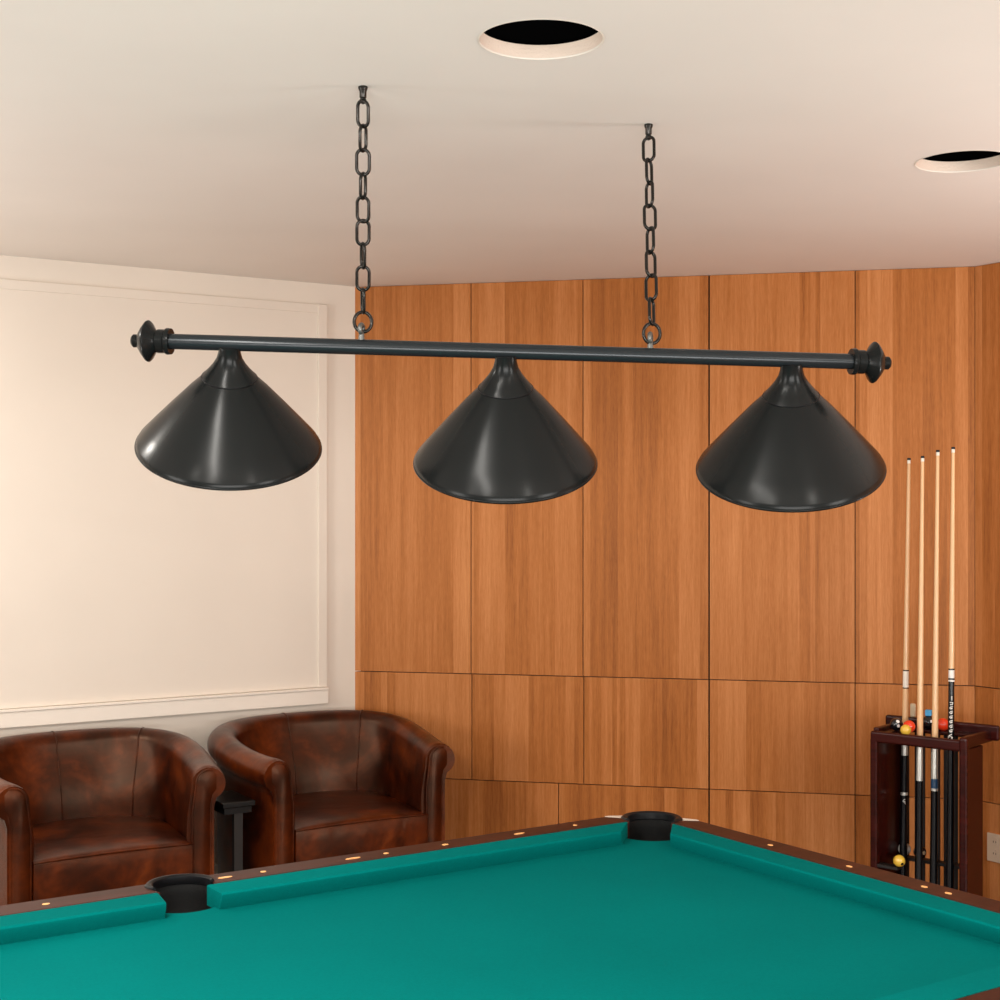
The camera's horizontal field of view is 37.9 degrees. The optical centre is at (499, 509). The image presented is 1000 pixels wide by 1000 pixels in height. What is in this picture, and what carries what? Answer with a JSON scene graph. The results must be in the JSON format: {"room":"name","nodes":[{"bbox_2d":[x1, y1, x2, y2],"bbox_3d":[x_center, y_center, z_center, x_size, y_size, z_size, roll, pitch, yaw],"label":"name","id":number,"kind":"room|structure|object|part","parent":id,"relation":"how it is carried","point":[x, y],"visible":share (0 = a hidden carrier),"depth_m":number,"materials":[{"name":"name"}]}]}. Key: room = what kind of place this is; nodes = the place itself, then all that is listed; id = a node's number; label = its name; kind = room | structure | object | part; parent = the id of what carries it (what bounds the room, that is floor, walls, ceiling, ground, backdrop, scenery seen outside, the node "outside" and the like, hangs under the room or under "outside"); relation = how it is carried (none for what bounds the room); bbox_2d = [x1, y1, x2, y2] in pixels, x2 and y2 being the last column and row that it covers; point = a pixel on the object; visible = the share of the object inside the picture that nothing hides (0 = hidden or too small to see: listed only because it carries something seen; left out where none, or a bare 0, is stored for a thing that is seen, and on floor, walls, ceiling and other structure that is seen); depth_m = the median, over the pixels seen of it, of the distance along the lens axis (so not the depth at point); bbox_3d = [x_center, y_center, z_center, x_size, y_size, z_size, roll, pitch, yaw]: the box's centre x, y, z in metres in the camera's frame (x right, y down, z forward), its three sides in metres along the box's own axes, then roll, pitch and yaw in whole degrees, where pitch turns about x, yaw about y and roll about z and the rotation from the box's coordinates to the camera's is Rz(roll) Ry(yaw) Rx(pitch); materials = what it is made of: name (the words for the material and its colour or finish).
{"room":"games hall","nodes":[
{"label":"games hall","id":0,"kind":"room"},
{"bbox_2d":[0,255,354,863],"bbox_3d":[-4.484,0.284,4.309,9.000,2.672,0.120,0,0,-32],"label":"wall","id":1,"kind":"structure","parent":0,"point":[339,300],"depth_m":6.53,"materials":[{"name":"beige paint"}]},
{"bbox_2d":[0,279,326,708],"bbox_3d":[-4.205,-0.064,4.402,8.053,1.707,0.022,0,0,-32],"label":"wall panel","id":2,"kind":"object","parent":1,"relation":"attached to","point":[120,580],"depth_m":6.05,"materials":[{"name":"beige paint"}]},
{"bbox_2d":[0,687,328,727],"bbox_3d":[-4.199,0.827,4.393,8.053,0.072,0.040,0,0,-32],"label":"trim","id":3,"kind":"structure","parent":1,"relation":"attached to","point":[114,710],"depth_m":6.09,"materials":[{"name":"beige paint"}]},
{"bbox_2d":[214,864,217,873],"bbox_3d":[-4.482,1.570,4.230,8.900,0.100,0.018,0,0,-32],"label":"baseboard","id":4,"kind":"structure","parent":1,"relation":"attached to","point":[215,865],"depth_m":6.24,"materials":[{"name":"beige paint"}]},
{"bbox_2d":[0,0,999,286],"bbox_3d":[-1.053,-1.012,1.797,14.927,0.001,9.845,0,0,0],"label":"ceiling","id":5,"kind":"structure","parent":0,"point":[220,137],"depth_m":3.94,"materials":[{"name":"paint"}]},
{"bbox_2d":[130,85,891,512],"bbox_3d":[0.027,-0.503,3.738,1.945,1.019,0.546,0,0,0],"label":"lamp","id":6,"kind":"object","parent":5,"relation":"hanging from","point":[790,450],"visible":1,"depth_m":3.64,"materials":[{"name":"grey metal"}]},
{"bbox_3d":[-0.705,-0.236,3.791,0.474,0.377,0.420,0,0,0],"label":"lamp shade","id":7,"kind":"part","parent":6,"relation":"part of","materials":[{"name":"black metal"}]},
{"bbox_3d":[0.014,-0.208,3.791,0.477,0.389,0.427,0,0,0],"label":"lamp shade","id":8,"kind":"part","parent":6,"relation":"part of","materials":[{"name":"black metal"}]},
{"bbox_3d":[0.755,-0.188,3.791,0.482,0.388,0.432,0,0,0],"label":"lamp shade","id":9,"kind":"part","parent":6,"relation":"part of","materials":[{"name":"black metal"}]},
{"bbox_2d":[477,18,604,59],"bbox_3d":[0.088,-1.091,3.133,0.327,0.162,0.327,0,0,0],"label":"recessed light opening","id":10,"kind":"object","parent":5,"relation":"in","point":[527,39],"visible":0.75,"depth_m":3.27,"materials":[{"name":"beige paint"}]},
{"bbox_2d":[914,150,999,172],"bbox_3d":[1.344,-1.091,4.226,0.327,0.162,0.327,0,0,0],"label":"recessed light opening","id":11,"kind":"object","parent":5,"relation":"in","point":[964,160],"visible":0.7,"depth_m":4.35,"materials":[{"name":"beige paint"}]},
{"bbox_2d":[355,267,974,889],"bbox_3d":[0.670,0.284,6.379,2.847,2.672,0.121,0,0,12],"label":"wall","id":12,"kind":"structure","parent":0,"point":[638,637],"depth_m":6.30,"materials":[{"name":"brown wood"}]},
{"bbox_2d":[975,262,999,900],"bbox_3d":[3.397,0.284,4.011,0.121,2.672,5.120,0,0,-34],"label":"wall","id":13,"kind":"structure","parent":0,"point":[987,277],"depth_m":5.99,"materials":[{"name":"brown wood"}]},
{"bbox_2d":[987,832,999,862],"bbox_3d":[2.025,1.382,5.952,0.010,0.115,0.078,0,0,-34],"label":"power outlet","id":14,"kind":"object","parent":13,"relation":"attached to","point":[993,840],"visible":1,"depth_m":5.95,"materials":[{"name":"beige plastic"}]},
{"bbox_2d":[991,838,997,845],"bbox_3d":[2.022,1.358,5.950,0.002,0.032,0.032,0,0,-34],"label":"socket","id":15,"kind":"object","parent":14,"relation":"attached to","point":[994,841],"depth_m":5.95,"materials":[{"name":"white plastic"}]},
{"bbox_2d":[991,850,997,857],"bbox_3d":[2.022,1.406,5.950,0.002,0.032,0.032,0,0,-34],"label":"socket","id":16,"kind":"object","parent":14,"relation":"attached to","point":[994,853],"depth_m":5.95,"materials":[{"name":"white plastic"}]},
{"bbox_3d":[-1.053,1.660,1.797,14.927,0.080,9.845,0,0,0],"label":"floor","id":17,"kind":"structure","parent":0,"visible":0},
{"bbox_2d":[0,727,224,905],"bbox_3d":[-1.581,1.251,5.562,0.953,0.738,0.763,0,0,-32],"label":"armchair","id":18,"kind":"object","parent":17,"relation":"on","point":[82,811],"visible":0.91,"depth_m":5.59,"materials":[{"name":"leather"}]},
{"bbox_3d":[-1.540,1.352,5.496,0.651,0.276,0.603,0,0,-32],"label":"seat","id":19,"kind":"part","parent":18,"relation":"part of","materials":[{"name":"leather"}]},
{"bbox_2d":[214,790,254,871],"bbox_3d":[-1.055,1.366,5.649,0.132,0.508,0.240,0,0,-32],"label":"side table","id":20,"kind":"object","parent":17,"relation":"on","point":[228,802],"visible":0.44,"depth_m":5.57,"materials":[{"name":"black paint"}]},
{"bbox_3d":[-1.006,1.380,5.580,0.036,0.442,0.024,0,0,-32],"label":"leg","id":21,"kind":"part","parent":20,"relation":"part of","materials":[{"name":"black"}]},
{"bbox_2d":[207,709,454,873],"bbox_3d":[-0.736,1.251,6.084,0.953,0.738,0.763,0,0,-32],"label":"armchair","id":22,"kind":"object","parent":17,"relation":"on","point":[324,783],"visible":0.88,"depth_m":5.97,"materials":[{"name":"leather"}]},
{"bbox_3d":[-0.695,1.352,6.017,0.651,0.276,0.603,0,0,-32],"label":"seat","id":23,"kind":"part","parent":22,"relation":"part of","materials":[{"name":"leather"}]},
{"bbox_2d":[0,811,999,999],"bbox_3d":[-0.309,1.221,2.598,2.824,0.798,1.638,0,0,-34],"label":"pool table","id":24,"kind":"object","parent":17,"relation":"on","point":[637,905],"visible":1,"depth_m":3.00,"materials":[{"name":"teal fabric"}]},
{"bbox_3d":[-1.263,0.879,2.860,1.232,0.102,0.082,0,0,-34],"label":"rail","id":25,"kind":"part","parent":24,"relation":"part of","materials":[{"name":"teal fabric"}]},
{"bbox_2d":[0,893,165,944],"bbox_3d":[-1.217,0.852,2.793,1.195,0.045,0.080,0,0,-34],"label":"cushion","id":26,"kind":"object","parent":24,"relation":"on","point":[95,916],"depth_m":3.01,"materials":[{"name":"teal fabric"}]},
{"bbox_2d":[207,822,627,908],"bbox_3d":[-0.132,0.852,3.513,1.185,0.045,0.080,0,0,-34],"label":"cushion","id":27,"kind":"object","parent":24,"relation":"on","point":[255,891],"depth_m":3.44,"materials":[{"name":"teal fabric"}]},
{"bbox_3d":[-0.166,0.879,3.588,1.200,0.102,0.082,0,0,-34],"label":"rail","id":28,"kind":"part","parent":24,"relation":"part of","materials":[{"name":"brown wood"}]},
{"bbox_3d":[0.415,0.859,3.948,0.252,0.062,0.077,0,0,11],"label":"corner plate","id":29,"kind":"part","parent":24,"relation":"part of","materials":[{"name":"beige"}]},
{"bbox_2d":[670,824,999,943],"bbox_3d":[0.766,0.852,3.311,0.080,0.045,1.242,0,0,-34],"label":"cushion","id":30,"kind":"object","parent":24,"relation":"on","point":[980,924],"depth_m":3.27,"materials":[{"name":"teal fabric"}]},
{"bbox_3d":[0.834,0.879,3.356,0.082,0.102,1.283,0,0,-34],"label":"rail","id":31,"kind":"part","parent":24,"relation":"part of","materials":[{"name":"teal fabric"}]},
{"bbox_2d":[873,966,999,999],"bbox_3d":[0.604,0.852,2.405,1.185,0.045,0.080,0,0,-34],"label":"cushion","id":32,"kind":"object","parent":24,"relation":"on","point":[987,981],"depth_m":2.52,"materials":[{"name":"teal fabric"}]},
{"bbox_3d":[0.659,0.879,2.345,1.200,0.102,0.082,0,0,-34],"label":"rail","id":33,"kind":"part","parent":24,"relation":"part of","materials":[{"name":"teal fabric"}]},
{"bbox_2d":[870,715,999,896],"bbox_3d":[1.663,1.225,5.663,0.470,0.790,0.274,0,0,41],"label":"cue rack","id":34,"kind":"object","parent":17,"relation":"on","point":[885,742],"visible":0.53,"depth_m":5.67,"materials":[{"name":"brown wood"}]},
{"bbox_3d":[1.462,1.255,5.681,0.028,0.730,0.028,0,0,41],"label":"post","id":35,"kind":"part","parent":34,"relation":"part of","materials":[{"name":"brown wood"}]},
{"bbox_3d":[1.548,0.872,5.782,0.024,0.044,0.240,0,0,41],"label":"rail","id":36,"kind":"part","parent":34,"relation":"part of","materials":[{"name":"brown wood"}]},
{"bbox_2d":[877,862,901,869],"bbox_3d":[1.511,1.384,5.655,0.090,0.012,0.042,0,0,41],"label":"shelf","id":37,"kind":"object","parent":34,"relation":"attached to","point":[880,865],"depth_m":5.65,"materials":[{"name":"black wood"}]},
{"bbox_3d":[1.532,1.245,5.766,0.022,0.690,0.210,0,0,41],"label":"panel","id":38,"kind":"part","parent":34,"relation":"part of","materials":[{"name":"brown wood"}]},
{"bbox_2d":[882,729,901,733],"bbox_3d":[1.532,0.869,5.680,0.100,0.010,0.090,0,0,41],"label":"tray","id":39,"kind":"object","parent":34,"relation":"on","point":[884,731],"depth_m":5.68,"materials":[{"name":"brown wood"}]},
{"bbox_2d":[890,718,902,730],"bbox_3d":[1.551,0.839,5.697,0.050,0.050,0.050,0,0,0],"label":"ball","id":40,"kind":"object","parent":34,"relation":"on","point":[896,723],"visible":0.94,"depth_m":5.68,"materials":[{"name":"black plastic"}]},
{"bbox_2d":[893,855,904,866],"bbox_3d":[1.542,1.355,5.623,0.046,0.046,0.046,0,0,0],"label":"ball","id":41,"kind":"object","parent":34,"relation":"on","point":[898,860],"visible":1,"depth_m":5.61,"materials":[{"name":"yellow plastic"}]},
{"bbox_2d":[898,843,910,854],"bbox_3d":[1.612,1.351,5.803,0.050,0.050,0.050,0,0,0],"label":"ball","id":42,"kind":"object","parent":34,"relation":"on","point":[908,845],"visible":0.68,"depth_m":5.79,"materials":[{"name":"white"}]},
{"bbox_2d":[899,458,910,875],"bbox_3d":[1.610,0.666,5.770,0.083,1.747,0.032,0,0,-43],"label":"pool cue","id":43,"kind":"object","parent":34,"relation":"on","point":[905,703],"visible":0.88,"depth_m":5.77,"materials":[{"name":"black paint"}]},
{"bbox_2d":[900,725,910,733],"bbox_3d":[1.564,0.848,5.612,0.041,0.041,0.041,0,0,0],"label":"ball","id":44,"kind":"object","parent":34,"relation":"on","point":[905,729],"visible":1,"depth_m":5.60,"materials":[{"name":"yellow plastic"}]},
{"bbox_2d":[903,720,914,731],"bbox_3d":[1.587,0.840,5.650,0.048,0.048,0.048,0,0,0],"label":"ball","id":45,"kind":"object","parent":34,"relation":"on","point":[910,723],"visible":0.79,"depth_m":5.63,"materials":[{"name":"red"}]},
{"bbox_2d":[910,703,915,716],"bbox_3d":[1.655,0.802,5.836,0.023,0.055,0.016,0,0,41],"label":"block","id":46,"kind":"object","parent":34,"relation":"on","point":[912,705],"visible":1,"depth_m":5.83,"materials":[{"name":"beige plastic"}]},
{"bbox_3d":[1.595,0.883,5.562,0.385,0.044,0.024,0,0,41],"label":"rail","id":47,"kind":"part","parent":34,"relation":"part of","materials":[{"name":"brown wood"}]},
{"bbox_2d":[915,456,923,880],"bbox_3d":[1.635,0.664,5.651,0.032,1.752,0.117,0,0,31],"label":"pool cue","id":48,"kind":"object","parent":34,"relation":"on","point":[919,751],"visible":0.84,"depth_m":5.64,"materials":[{"name":"black paint"}]},
{"bbox_2d":[913,847,926,857],"bbox_3d":[1.662,1.353,5.760,0.050,0.050,0.050,0,0,0],"label":"ball","id":49,"kind":"object","parent":34,"relation":"on","point":[924,849],"visible":0.39,"depth_m":5.74,"materials":[{"name":"black"}]},
{"bbox_2d":[923,716,931,728],"bbox_3d":[1.690,0.837,5.742,0.054,0.054,0.054,0,0,0],"label":"ball","id":50,"kind":"object","parent":34,"relation":"on","point":[927,720],"visible":0.73,"depth_m":5.72,"materials":[{"name":"black plastic"}]},
{"bbox_2d":[925,709,931,715],"bbox_3d":[1.690,0.799,5.742,0.023,0.023,0.023,0,0,29],"label":"cube","id":51,"kind":"object","parent":50,"relation":"on","point":[928,712],"visible":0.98,"depth_m":5.73,"materials":[{"name":"blue"}]},
{"bbox_2d":[907,855,958,868],"bbox_3d":[1.722,1.384,5.708,0.335,0.012,0.045,0,0,41],"label":"shelf","id":52,"kind":"object","parent":34,"relation":"attached to","point":[909,858],"depth_m":5.72,"materials":[{"name":"black wood"}]},
{"bbox_2d":[929,450,939,884],"bbox_3d":[1.674,0.653,5.612,0.032,1.773,0.113,0,0,22],"label":"pool cue","id":53,"kind":"object","parent":34,"relation":"on","point":[933,878],"visible":0.88,"depth_m":5.60,"materials":[{"name":"black paint"}]},
{"bbox_2d":[938,718,947,730],"bbox_3d":[1.734,0.839,5.698,0.050,0.050,0.050,0,0,0],"label":"ball","id":54,"kind":"object","parent":34,"relation":"on","point":[942,722],"visible":0.77,"depth_m":5.68,"materials":[{"name":"red plastic"}]},
{"bbox_3d":[1.745,0.860,5.758,0.470,0.060,0.024,0,0,41],"label":"rail","id":55,"kind":"part","parent":34,"relation":"part of","materials":[{"name":"brown wood"}]},
{"bbox_2d":[914,726,975,736],"bbox_3d":[1.728,0.869,5.715,0.355,0.010,0.075,0,0,41],"label":"tray","id":56,"kind":"object","parent":34,"relation":"on","point":[959,731],"depth_m":5.68,"materials":[{"name":"brown wood"}]},
{"bbox_2d":[946,447,954,888],"bbox_3d":[1.722,0.648,5.568,0.032,1.783,0.109,0,0,20],"label":"pool cue","id":57,"kind":"object","parent":34,"relation":"on","point":[950,754],"visible":0.94,"depth_m":5.56,"materials":[{"name":"black paint"}]},
{"bbox_3d":[1.735,1.235,5.441,0.032,0.770,0.032,0,0,41],"label":"post","id":58,"kind":"part","parent":34,"relation":"part of","materials":[{"name":"brown wood"}]},
{"bbox_3d":[1.786,1.245,5.519,0.022,0.690,0.170,0,0,41],"label":"panel","id":59,"kind":"part","parent":34,"relation":"part of","materials":[{"name":"brown wood"}]},
{"bbox_3d":[1.820,0.872,5.546,0.024,0.044,0.240,0,0,41],"label":"rail","id":60,"kind":"part","parent":34,"relation":"part of","materials":[{"name":"brown wood"}]}
]}

